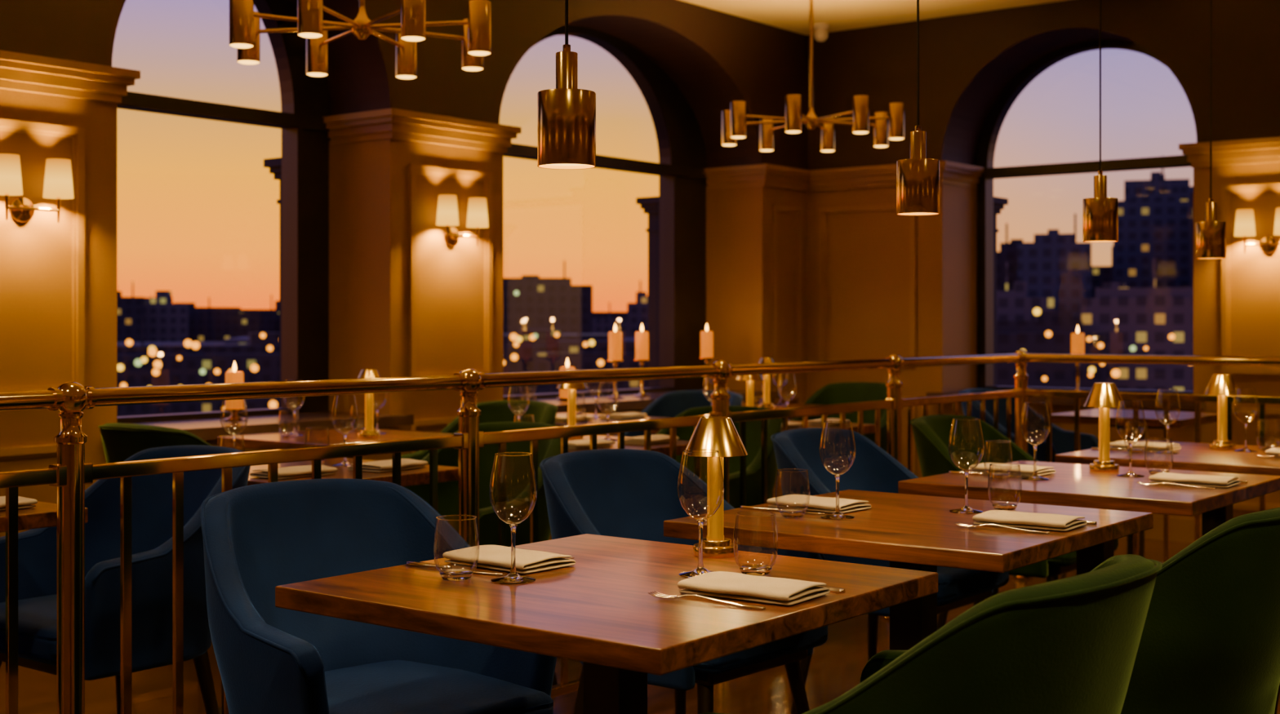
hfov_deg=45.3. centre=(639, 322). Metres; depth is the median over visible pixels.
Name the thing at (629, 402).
window sill
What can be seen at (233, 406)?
pillar candle
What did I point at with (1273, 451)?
folded napkin
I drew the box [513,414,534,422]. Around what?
water glass
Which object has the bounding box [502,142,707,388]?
window frame
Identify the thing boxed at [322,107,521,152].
trim
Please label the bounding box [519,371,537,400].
wine glass
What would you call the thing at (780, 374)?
bowl
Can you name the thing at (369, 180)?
pillar
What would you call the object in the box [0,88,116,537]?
pillar
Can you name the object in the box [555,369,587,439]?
table lamp
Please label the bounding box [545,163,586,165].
diffuser
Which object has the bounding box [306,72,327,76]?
diffuser
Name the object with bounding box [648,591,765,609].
fork
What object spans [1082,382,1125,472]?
table lamp
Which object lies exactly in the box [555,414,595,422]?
folded napkin
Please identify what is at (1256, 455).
fork
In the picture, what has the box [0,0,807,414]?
wall
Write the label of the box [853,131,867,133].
diffuser
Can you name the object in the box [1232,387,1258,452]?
wine glass
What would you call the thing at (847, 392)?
dining chair
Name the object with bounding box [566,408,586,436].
water glass
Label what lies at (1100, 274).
building
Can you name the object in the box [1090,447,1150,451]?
table knife
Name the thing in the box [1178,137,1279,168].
trim
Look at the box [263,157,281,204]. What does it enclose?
capital
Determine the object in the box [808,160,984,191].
trim
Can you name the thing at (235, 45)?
diffuser
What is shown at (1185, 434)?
trim
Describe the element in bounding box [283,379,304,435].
wine glass
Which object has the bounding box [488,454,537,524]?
bowl
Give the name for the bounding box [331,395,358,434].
bowl
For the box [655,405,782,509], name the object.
dining chair
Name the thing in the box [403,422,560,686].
dining chair
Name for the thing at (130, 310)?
building
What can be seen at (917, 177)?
pendant lamp
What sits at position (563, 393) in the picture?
pillar candle
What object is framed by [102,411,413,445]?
dining table
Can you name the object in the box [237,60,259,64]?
diffuser
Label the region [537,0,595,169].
pendant lamp
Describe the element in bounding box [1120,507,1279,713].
dining chair
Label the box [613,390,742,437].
dining chair
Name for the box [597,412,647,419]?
folded napkin
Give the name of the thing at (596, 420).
dining table
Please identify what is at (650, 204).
capital
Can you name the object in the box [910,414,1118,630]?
dining chair
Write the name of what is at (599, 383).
bowl
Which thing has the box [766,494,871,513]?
folded napkin
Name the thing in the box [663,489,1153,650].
dining table
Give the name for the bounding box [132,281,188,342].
building
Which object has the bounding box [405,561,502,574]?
table knife
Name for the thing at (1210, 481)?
folded napkin
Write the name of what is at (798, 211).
trim
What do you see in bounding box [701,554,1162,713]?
dining chair
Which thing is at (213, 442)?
trim
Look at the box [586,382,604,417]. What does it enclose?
wine glass
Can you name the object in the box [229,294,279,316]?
building
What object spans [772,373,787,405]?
wine glass
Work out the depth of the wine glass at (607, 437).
5.73 m
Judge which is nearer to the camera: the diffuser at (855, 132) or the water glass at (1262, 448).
the water glass at (1262, 448)
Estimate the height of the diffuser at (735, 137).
0.008 m
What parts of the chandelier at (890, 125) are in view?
lamp shade, lamp shade, lamp shade, lamp shade, rod, lamp shade, lamp shade, lamp shade, lamp shade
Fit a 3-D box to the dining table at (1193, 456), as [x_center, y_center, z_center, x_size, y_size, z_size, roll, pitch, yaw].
[1.950,0.815,5.184,0.810,0.750,0.810,0,0,38]
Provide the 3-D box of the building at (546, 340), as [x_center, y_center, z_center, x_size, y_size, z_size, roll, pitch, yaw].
[-5.142,6.390,58.776,9.000,13.600,14.000,0,0,-5]
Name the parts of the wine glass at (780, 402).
stem and foot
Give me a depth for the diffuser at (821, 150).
8.46 m
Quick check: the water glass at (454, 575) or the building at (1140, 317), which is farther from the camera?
the building at (1140, 317)
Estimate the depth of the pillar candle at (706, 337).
9.14 m
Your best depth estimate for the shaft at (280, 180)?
7.60 m
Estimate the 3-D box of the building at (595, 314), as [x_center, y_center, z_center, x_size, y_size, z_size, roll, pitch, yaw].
[-1.225,5.790,116.994,8.000,14.800,14.000,0,0,-1]
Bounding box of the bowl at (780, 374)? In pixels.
[777,373,796,401]
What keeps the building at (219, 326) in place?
on the ground
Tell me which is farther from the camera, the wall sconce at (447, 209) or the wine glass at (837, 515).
the wall sconce at (447, 209)
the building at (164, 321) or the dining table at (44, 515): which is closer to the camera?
the dining table at (44, 515)
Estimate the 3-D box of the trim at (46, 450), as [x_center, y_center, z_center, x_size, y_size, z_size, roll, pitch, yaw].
[-2.441,0.720,5.301,0.018,0.540,1.150,0,0,38]
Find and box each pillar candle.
[222,360,246,421]
[556,358,577,400]
[606,323,624,399]
[633,323,650,397]
[698,324,714,390]
[1071,325,1084,391]
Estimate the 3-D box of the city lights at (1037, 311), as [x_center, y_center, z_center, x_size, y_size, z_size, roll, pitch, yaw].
[-3.451,0.777,39.440,28.194,2.257,7.122,0,0,2]
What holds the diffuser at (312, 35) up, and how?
attached to the chandelier at (245, 31)
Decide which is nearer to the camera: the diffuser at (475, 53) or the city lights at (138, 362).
the diffuser at (475, 53)
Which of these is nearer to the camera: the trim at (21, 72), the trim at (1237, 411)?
the trim at (21, 72)
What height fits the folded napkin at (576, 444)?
0.023 m
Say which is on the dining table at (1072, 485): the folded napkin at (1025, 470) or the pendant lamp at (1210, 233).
the folded napkin at (1025, 470)
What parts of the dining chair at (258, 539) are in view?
seat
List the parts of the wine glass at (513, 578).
stem and foot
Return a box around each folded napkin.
[0,496,37,511]
[249,465,337,479]
[346,458,427,472]
[442,545,575,573]
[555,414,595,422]
[568,439,615,449]
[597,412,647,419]
[617,435,679,444]
[677,571,830,605]
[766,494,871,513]
[781,421,801,429]
[800,417,849,426]
[969,462,1055,475]
[972,510,1087,531]
[1109,440,1181,451]
[1148,472,1239,488]
[1265,448,1279,457]
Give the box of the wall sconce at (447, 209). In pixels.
[435,194,488,246]
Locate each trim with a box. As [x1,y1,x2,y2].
[0,49,140,103]
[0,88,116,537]
[0,118,84,391]
[0,444,57,459]
[203,426,390,461]
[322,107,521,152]
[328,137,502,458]
[408,164,493,376]
[408,417,456,453]
[583,400,762,435]
[702,164,810,191]
[706,185,807,493]
[772,204,802,362]
[772,393,802,483]
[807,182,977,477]
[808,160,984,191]
[818,203,916,360]
[901,396,916,475]
[942,402,1193,519]
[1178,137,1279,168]
[1193,162,1279,519]
[1221,182,1279,374]
[1232,407,1279,511]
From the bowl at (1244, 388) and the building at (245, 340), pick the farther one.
the building at (245, 340)
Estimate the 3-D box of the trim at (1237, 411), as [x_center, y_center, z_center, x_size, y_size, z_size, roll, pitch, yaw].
[3.542,0.720,7.863,1.100,0.540,0.018,0,0,38]
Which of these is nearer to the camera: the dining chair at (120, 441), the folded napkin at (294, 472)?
the folded napkin at (294, 472)
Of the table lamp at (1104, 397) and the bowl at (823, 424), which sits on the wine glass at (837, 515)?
the bowl at (823, 424)
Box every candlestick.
[222,408,246,421]
[606,360,624,399]
[633,359,650,397]
[698,357,714,390]
[1075,363,1079,391]
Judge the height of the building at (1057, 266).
17.300 m
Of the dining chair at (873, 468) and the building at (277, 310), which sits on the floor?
the dining chair at (873, 468)
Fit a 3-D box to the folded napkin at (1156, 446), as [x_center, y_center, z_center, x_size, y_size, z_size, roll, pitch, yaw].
[1.753,0.427,5.338,0.209,0.023,0.141,0,0,40]
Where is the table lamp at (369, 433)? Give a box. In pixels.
[357,369,380,439]
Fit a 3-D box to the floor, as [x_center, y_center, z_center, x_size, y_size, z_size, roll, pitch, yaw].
[0.958,1.240,3.338,8.600,0.100,11.240,0,0,38]
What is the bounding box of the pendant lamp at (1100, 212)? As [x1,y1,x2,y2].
[1082,0,1118,242]
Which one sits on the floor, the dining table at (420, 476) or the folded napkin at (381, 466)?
the dining table at (420, 476)
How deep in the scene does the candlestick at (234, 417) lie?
6.53 m
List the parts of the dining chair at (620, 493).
leg, leg, leg, seat frame, seat, leg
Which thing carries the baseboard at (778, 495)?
attached to the wall at (716, 59)
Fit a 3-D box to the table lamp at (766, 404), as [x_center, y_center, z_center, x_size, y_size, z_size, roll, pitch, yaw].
[0.644,0.309,7.809,0.123,0.260,0.123,0,0,38]
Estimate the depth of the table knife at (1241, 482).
4.19 m
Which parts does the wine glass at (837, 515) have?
stem and foot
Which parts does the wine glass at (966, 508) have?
stem and foot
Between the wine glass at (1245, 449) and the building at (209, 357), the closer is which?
the wine glass at (1245, 449)
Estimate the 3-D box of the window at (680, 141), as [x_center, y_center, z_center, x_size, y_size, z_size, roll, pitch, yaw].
[-0.333,-0.650,8.775,0.090,2.360,2.580,0,0,38]
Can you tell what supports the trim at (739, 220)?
attached to the wall at (716, 59)
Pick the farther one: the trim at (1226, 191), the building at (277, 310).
the building at (277, 310)
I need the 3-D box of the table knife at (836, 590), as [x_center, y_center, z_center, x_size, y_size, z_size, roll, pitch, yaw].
[0.246,0.436,2.563,0.218,0.006,0.019,0,0,38]
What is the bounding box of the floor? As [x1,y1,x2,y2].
[0,537,1279,713]
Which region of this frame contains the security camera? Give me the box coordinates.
[813,22,829,41]
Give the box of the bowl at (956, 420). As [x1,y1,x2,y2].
[948,419,984,471]
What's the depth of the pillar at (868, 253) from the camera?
9.47 m
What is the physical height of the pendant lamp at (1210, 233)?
1.626 m
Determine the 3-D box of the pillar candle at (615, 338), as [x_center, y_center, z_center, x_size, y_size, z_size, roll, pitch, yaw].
[-0.137,0.209,8.482,0.100,0.416,0.100,0,0,38]
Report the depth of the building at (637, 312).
78.01 m
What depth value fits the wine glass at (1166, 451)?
5.16 m
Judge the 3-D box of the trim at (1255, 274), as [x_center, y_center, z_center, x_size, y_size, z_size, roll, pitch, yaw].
[5.326,0.165,6.780,5.554,2.050,0.472,0,0,38]
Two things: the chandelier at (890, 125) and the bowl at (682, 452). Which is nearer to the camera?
the bowl at (682, 452)
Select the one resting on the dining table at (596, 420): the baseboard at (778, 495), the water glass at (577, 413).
the water glass at (577, 413)
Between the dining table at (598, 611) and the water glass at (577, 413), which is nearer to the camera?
the dining table at (598, 611)
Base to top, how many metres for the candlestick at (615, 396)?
0.210 m
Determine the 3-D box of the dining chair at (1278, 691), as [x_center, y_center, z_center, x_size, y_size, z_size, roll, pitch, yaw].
[1.848,0.767,3.937,0.654,0.852,0.624,0,0,38]
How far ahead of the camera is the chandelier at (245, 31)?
5.39 m
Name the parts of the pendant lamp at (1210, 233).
cord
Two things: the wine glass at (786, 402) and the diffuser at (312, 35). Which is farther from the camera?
the wine glass at (786, 402)
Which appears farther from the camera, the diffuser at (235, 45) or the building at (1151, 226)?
the building at (1151, 226)
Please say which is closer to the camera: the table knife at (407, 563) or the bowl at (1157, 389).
the table knife at (407, 563)
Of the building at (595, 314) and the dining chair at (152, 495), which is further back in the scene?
the building at (595, 314)
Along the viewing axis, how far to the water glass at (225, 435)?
4.53 m
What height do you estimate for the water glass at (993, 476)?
0.105 m
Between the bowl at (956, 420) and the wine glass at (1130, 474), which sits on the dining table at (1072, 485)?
the wine glass at (1130, 474)
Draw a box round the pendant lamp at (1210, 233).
[1195,0,1226,258]
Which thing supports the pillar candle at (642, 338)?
on the window sill at (629, 402)
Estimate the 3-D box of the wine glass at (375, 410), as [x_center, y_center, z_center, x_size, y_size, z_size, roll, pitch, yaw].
[-1.044,0.332,6.089,0.082,0.216,0.082,0,0,-33]
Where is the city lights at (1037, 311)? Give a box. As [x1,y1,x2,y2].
[116,307,1095,373]
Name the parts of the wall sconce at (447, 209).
lamp shade, lamp shade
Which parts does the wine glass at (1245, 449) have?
stem and foot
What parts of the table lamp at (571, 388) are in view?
lamp shade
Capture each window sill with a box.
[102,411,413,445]
[524,389,779,413]
[926,391,1205,409]
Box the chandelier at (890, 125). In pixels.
[721,0,904,151]
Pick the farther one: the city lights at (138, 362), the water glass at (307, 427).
the city lights at (138, 362)
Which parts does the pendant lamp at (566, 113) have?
cord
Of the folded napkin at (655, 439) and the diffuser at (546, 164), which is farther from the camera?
the folded napkin at (655, 439)
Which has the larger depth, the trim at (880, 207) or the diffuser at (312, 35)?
the trim at (880, 207)
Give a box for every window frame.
[116,91,329,409]
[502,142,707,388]
[978,155,1191,386]
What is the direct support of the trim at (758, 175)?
attached to the wall at (716, 59)
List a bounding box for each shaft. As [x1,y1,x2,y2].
[280,179,281,408]
[648,213,659,387]
[993,213,996,386]
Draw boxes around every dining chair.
[0,445,250,713]
[97,422,210,463]
[200,478,556,713]
[390,400,557,460]
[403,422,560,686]
[539,448,827,713]
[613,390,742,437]
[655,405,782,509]
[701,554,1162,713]
[770,427,1008,713]
[777,382,887,476]
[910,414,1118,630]
[958,388,1098,462]
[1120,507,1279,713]
[1274,684,1279,713]
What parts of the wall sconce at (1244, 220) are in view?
lamp shade, lamp shade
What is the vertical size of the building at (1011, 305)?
15.200 m
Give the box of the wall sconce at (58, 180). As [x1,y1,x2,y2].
[0,153,74,222]
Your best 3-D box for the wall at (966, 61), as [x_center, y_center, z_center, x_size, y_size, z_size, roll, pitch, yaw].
[4.444,-0.325,7.479,8.205,3.030,0.460,0,0,38]
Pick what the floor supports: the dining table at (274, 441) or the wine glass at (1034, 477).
the dining table at (274, 441)
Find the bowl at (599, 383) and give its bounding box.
[596,382,618,414]
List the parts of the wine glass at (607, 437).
stem and foot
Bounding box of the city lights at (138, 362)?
[134,290,1136,374]
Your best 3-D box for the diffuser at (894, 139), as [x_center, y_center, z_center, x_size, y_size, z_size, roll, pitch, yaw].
[1.322,-0.950,7.916,0.078,0.008,0.078,0,0,38]
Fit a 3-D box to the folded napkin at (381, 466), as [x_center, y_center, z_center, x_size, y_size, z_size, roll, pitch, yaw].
[-0.757,0.427,4.610,0.141,0.023,0.209,0,0,33]
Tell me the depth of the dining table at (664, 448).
5.49 m
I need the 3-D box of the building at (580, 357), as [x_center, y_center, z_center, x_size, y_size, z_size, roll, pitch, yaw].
[-0.497,6.490,56.998,6.000,13.400,14.000,0,0,0]
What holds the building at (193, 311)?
on the ground
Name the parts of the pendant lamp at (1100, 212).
cord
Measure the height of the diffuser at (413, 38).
0.008 m
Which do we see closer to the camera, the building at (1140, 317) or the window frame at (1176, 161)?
the window frame at (1176, 161)
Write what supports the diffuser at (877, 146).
attached to the chandelier at (890, 125)
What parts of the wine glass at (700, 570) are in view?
stem and foot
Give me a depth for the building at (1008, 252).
58.39 m
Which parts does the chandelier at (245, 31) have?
lamp shade, lamp shade, lamp shade, lamp shade, rod, lamp shade, lamp shade, lamp shade, lamp shade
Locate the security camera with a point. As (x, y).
(820, 33)
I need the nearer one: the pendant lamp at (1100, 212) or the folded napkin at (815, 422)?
the pendant lamp at (1100, 212)
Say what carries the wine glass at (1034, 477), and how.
on the dining table at (1072, 485)
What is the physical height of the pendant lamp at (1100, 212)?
1.610 m
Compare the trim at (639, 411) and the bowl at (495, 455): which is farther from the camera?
the trim at (639, 411)
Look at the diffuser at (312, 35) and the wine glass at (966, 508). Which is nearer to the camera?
the wine glass at (966, 508)
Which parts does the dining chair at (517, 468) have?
leg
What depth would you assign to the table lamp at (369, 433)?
5.84 m
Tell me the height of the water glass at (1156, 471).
0.105 m
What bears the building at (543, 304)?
on the ground
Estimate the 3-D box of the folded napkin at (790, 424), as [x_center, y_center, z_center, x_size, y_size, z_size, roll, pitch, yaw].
[0.558,0.427,6.394,0.141,0.023,0.209,0,0,40]
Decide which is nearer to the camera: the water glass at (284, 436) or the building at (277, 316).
the water glass at (284, 436)
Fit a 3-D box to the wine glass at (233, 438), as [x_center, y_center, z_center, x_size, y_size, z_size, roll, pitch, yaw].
[-1.238,0.332,4.681,0.082,0.216,0.082,0,0,-33]
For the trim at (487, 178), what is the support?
attached to the wall at (716, 59)
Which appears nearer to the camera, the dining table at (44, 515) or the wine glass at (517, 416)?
the dining table at (44, 515)
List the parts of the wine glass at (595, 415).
stem and foot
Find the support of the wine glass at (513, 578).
on the dining table at (598, 611)
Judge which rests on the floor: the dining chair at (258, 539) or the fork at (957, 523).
the dining chair at (258, 539)
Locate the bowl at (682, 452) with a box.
[677,452,724,519]
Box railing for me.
[0,350,1279,713]
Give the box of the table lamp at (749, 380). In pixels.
[736,363,764,406]
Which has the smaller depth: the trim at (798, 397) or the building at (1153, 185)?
the trim at (798, 397)
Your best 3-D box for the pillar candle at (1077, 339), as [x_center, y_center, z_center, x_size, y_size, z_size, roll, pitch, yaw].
[2.545,0.214,8.926,0.100,0.406,0.100,0,0,38]
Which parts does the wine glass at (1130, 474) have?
stem and foot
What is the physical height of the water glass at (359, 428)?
0.105 m
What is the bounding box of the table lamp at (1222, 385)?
[1203,373,1241,450]
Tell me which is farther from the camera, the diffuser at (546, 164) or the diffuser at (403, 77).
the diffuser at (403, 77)
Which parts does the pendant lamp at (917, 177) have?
cord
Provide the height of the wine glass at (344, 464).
0.216 m
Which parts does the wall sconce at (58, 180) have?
lamp shade, lamp shade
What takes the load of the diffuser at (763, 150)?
attached to the chandelier at (890, 125)
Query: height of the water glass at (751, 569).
0.105 m
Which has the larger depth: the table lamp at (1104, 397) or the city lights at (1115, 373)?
the city lights at (1115, 373)
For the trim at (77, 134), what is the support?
attached to the wall at (716, 59)
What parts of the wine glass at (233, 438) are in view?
stem and foot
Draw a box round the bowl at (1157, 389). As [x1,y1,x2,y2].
[1155,389,1180,425]
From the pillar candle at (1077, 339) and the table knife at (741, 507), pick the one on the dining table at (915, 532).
the table knife at (741, 507)
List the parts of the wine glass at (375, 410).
stem and foot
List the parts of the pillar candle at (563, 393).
dish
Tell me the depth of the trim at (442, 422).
7.17 m
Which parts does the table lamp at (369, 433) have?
lamp shade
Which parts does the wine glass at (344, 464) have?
stem and foot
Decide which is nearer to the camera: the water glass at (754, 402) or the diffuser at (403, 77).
the diffuser at (403, 77)
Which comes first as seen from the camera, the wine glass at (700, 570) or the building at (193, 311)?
the wine glass at (700, 570)
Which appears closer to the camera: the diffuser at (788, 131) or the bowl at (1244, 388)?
the bowl at (1244, 388)
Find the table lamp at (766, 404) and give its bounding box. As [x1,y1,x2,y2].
[758,357,774,409]
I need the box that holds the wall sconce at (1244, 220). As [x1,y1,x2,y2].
[1234,207,1279,253]
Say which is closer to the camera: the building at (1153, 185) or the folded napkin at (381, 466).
the folded napkin at (381, 466)
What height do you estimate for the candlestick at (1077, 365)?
0.200 m
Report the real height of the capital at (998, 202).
0.220 m
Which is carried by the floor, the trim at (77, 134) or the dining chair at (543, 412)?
the dining chair at (543, 412)
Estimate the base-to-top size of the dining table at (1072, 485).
0.750 m
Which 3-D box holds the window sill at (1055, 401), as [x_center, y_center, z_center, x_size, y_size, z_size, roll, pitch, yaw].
[2.524,0.442,8.916,1.620,0.047,0.560,0,0,38]
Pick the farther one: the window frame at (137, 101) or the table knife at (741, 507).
the window frame at (137, 101)
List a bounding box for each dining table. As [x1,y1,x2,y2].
[0,501,87,533]
[217,427,453,458]
[218,457,458,713]
[275,533,937,713]
[555,412,669,426]
[568,435,688,456]
[650,420,875,498]
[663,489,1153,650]
[741,401,853,420]
[898,461,1279,575]
[1044,408,1217,567]
[1054,440,1279,536]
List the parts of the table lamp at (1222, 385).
lamp shade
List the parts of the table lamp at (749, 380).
lamp shade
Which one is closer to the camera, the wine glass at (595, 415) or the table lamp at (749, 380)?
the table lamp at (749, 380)
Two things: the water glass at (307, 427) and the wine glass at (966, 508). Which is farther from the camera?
the water glass at (307, 427)
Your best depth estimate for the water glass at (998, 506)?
3.60 m
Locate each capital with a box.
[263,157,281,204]
[635,196,659,231]
[993,196,1008,232]
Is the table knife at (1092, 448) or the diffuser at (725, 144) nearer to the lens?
the table knife at (1092, 448)
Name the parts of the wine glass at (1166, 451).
stem and foot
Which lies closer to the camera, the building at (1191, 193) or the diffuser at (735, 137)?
the diffuser at (735, 137)
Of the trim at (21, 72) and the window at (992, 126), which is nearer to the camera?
the trim at (21, 72)
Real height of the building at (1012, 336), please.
14.100 m
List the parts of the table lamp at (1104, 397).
lamp shade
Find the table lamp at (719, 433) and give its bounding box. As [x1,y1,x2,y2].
[683,416,747,558]
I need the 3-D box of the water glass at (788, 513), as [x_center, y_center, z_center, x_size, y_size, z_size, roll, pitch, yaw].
[0.346,0.387,3.486,0.079,0.105,0.079,0,0,38]
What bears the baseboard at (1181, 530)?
attached to the wall at (966, 61)
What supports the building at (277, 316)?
on the ground
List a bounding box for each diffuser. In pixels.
[229,43,253,48]
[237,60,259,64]
[297,32,322,38]
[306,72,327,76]
[395,75,416,79]
[401,35,425,41]
[462,66,483,71]
[468,51,490,55]
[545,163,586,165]
[721,143,736,146]
[731,136,745,138]
[760,149,773,151]
[785,130,800,133]
[821,150,835,151]
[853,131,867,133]
[874,145,887,147]
[888,137,903,140]
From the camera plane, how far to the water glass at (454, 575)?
2.62 m
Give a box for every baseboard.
[548,493,782,540]
[1124,515,1201,542]
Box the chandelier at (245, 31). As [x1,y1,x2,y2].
[229,0,491,79]
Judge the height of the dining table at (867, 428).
0.750 m
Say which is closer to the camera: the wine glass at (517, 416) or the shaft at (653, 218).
the wine glass at (517, 416)
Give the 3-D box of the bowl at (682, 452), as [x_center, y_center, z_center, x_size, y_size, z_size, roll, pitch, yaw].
[0.106,0.284,2.677,0.082,0.119,0.082,0,0,38]
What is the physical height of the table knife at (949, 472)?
0.006 m
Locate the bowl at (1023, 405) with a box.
[1020,404,1049,444]
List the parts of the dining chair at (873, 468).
leg, leg, seat frame, seat, leg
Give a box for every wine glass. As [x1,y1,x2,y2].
[220,399,248,448]
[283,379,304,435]
[331,395,358,466]
[373,399,386,434]
[488,452,537,584]
[507,386,529,422]
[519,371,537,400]
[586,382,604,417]
[596,382,618,440]
[677,449,724,577]
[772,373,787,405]
[777,373,796,422]
[819,421,855,519]
[948,417,984,514]
[1020,401,1049,480]
[1115,400,1145,477]
[1155,388,1180,454]
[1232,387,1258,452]
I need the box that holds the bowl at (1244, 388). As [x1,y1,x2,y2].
[1232,388,1258,423]
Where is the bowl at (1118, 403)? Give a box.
[1115,403,1145,442]
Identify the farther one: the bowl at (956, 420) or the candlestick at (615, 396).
the candlestick at (615, 396)
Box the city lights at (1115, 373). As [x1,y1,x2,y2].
[120,330,1191,410]
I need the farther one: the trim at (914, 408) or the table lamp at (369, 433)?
the trim at (914, 408)
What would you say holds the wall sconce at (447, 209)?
attached to the wall at (716, 59)
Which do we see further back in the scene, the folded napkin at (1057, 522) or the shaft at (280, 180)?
the shaft at (280, 180)
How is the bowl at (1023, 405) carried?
on the wine glass at (1034, 477)
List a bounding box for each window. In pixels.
[116,0,330,423]
[502,24,706,399]
[975,40,1193,394]
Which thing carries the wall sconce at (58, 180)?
attached to the wall at (716, 59)
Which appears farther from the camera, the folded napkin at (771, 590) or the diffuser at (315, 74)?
the diffuser at (315, 74)
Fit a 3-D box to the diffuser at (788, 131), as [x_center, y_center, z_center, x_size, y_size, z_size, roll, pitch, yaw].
[0.761,-0.950,7.631,0.078,0.008,0.078,0,0,38]
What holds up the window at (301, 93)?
in the wall at (716, 59)
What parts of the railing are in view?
post, post, rail, rail, rail, post, post, post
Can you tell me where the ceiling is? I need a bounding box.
[680,0,1066,35]
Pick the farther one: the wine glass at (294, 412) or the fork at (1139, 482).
the wine glass at (294, 412)
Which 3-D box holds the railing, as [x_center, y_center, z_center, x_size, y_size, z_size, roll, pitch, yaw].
[1.069,0.658,2.285,4.980,1.063,8.632,0,0,38]
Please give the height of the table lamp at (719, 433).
0.260 m
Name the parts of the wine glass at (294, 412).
stem and foot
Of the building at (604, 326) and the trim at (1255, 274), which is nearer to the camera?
the trim at (1255, 274)
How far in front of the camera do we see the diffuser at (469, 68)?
5.72 m
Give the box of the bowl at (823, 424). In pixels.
[819,423,855,475]
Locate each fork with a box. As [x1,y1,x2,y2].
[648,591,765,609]
[954,522,1049,533]
[1136,481,1216,488]
[1256,454,1279,457]
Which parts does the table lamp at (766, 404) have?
lamp shade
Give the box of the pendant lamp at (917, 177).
[896,0,939,215]
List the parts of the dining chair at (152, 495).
seat, seat frame, leg, leg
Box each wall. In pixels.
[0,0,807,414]
[807,0,1279,392]
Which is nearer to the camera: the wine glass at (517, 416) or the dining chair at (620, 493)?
the dining chair at (620, 493)
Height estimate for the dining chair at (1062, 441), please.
0.852 m
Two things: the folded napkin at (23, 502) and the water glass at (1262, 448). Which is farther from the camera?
the water glass at (1262, 448)
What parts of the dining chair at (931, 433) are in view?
leg, leg, leg, seat frame, seat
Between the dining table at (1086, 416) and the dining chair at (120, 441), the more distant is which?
the dining table at (1086, 416)
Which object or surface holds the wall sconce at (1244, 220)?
attached to the wall at (966, 61)
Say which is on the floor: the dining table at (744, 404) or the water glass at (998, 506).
the dining table at (744, 404)
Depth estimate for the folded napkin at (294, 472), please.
4.36 m
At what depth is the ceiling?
9.04 m
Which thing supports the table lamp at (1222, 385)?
on the dining table at (1193, 456)
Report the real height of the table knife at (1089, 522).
0.006 m
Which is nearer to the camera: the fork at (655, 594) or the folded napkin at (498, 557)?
the fork at (655, 594)
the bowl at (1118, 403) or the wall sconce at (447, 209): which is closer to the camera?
the bowl at (1118, 403)
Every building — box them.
[116,291,143,342]
[116,320,279,416]
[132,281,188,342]
[151,295,240,316]
[188,297,274,342]
[223,336,248,343]
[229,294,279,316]
[258,313,279,332]
[502,260,592,333]
[502,311,623,395]
[534,316,648,394]
[592,302,626,337]
[592,311,626,320]
[626,280,648,337]
[996,223,1034,290]
[996,262,1053,320]
[996,311,1106,388]
[1017,213,1091,320]
[1081,258,1193,391]
[1091,246,1113,297]
[1113,174,1193,287]
[1124,155,1189,200]
[1190,192,1193,287]
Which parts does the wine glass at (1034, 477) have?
stem and foot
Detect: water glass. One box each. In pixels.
[217,435,244,451]
[278,409,299,438]
[304,426,329,461]
[350,404,364,431]
[433,515,479,581]
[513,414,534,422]
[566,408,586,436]
[576,392,585,415]
[733,511,777,575]
[753,384,763,404]
[775,468,809,517]
[983,440,1012,479]
[987,463,1022,510]
[1124,421,1148,453]
[1144,437,1173,475]
[1256,419,1279,450]
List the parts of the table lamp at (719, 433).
lamp shade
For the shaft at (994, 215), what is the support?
attached to the wall at (966, 61)
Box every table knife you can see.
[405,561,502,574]
[740,506,824,514]
[817,586,845,593]
[948,471,1022,476]
[1086,520,1097,524]
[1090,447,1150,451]
[1240,480,1247,484]

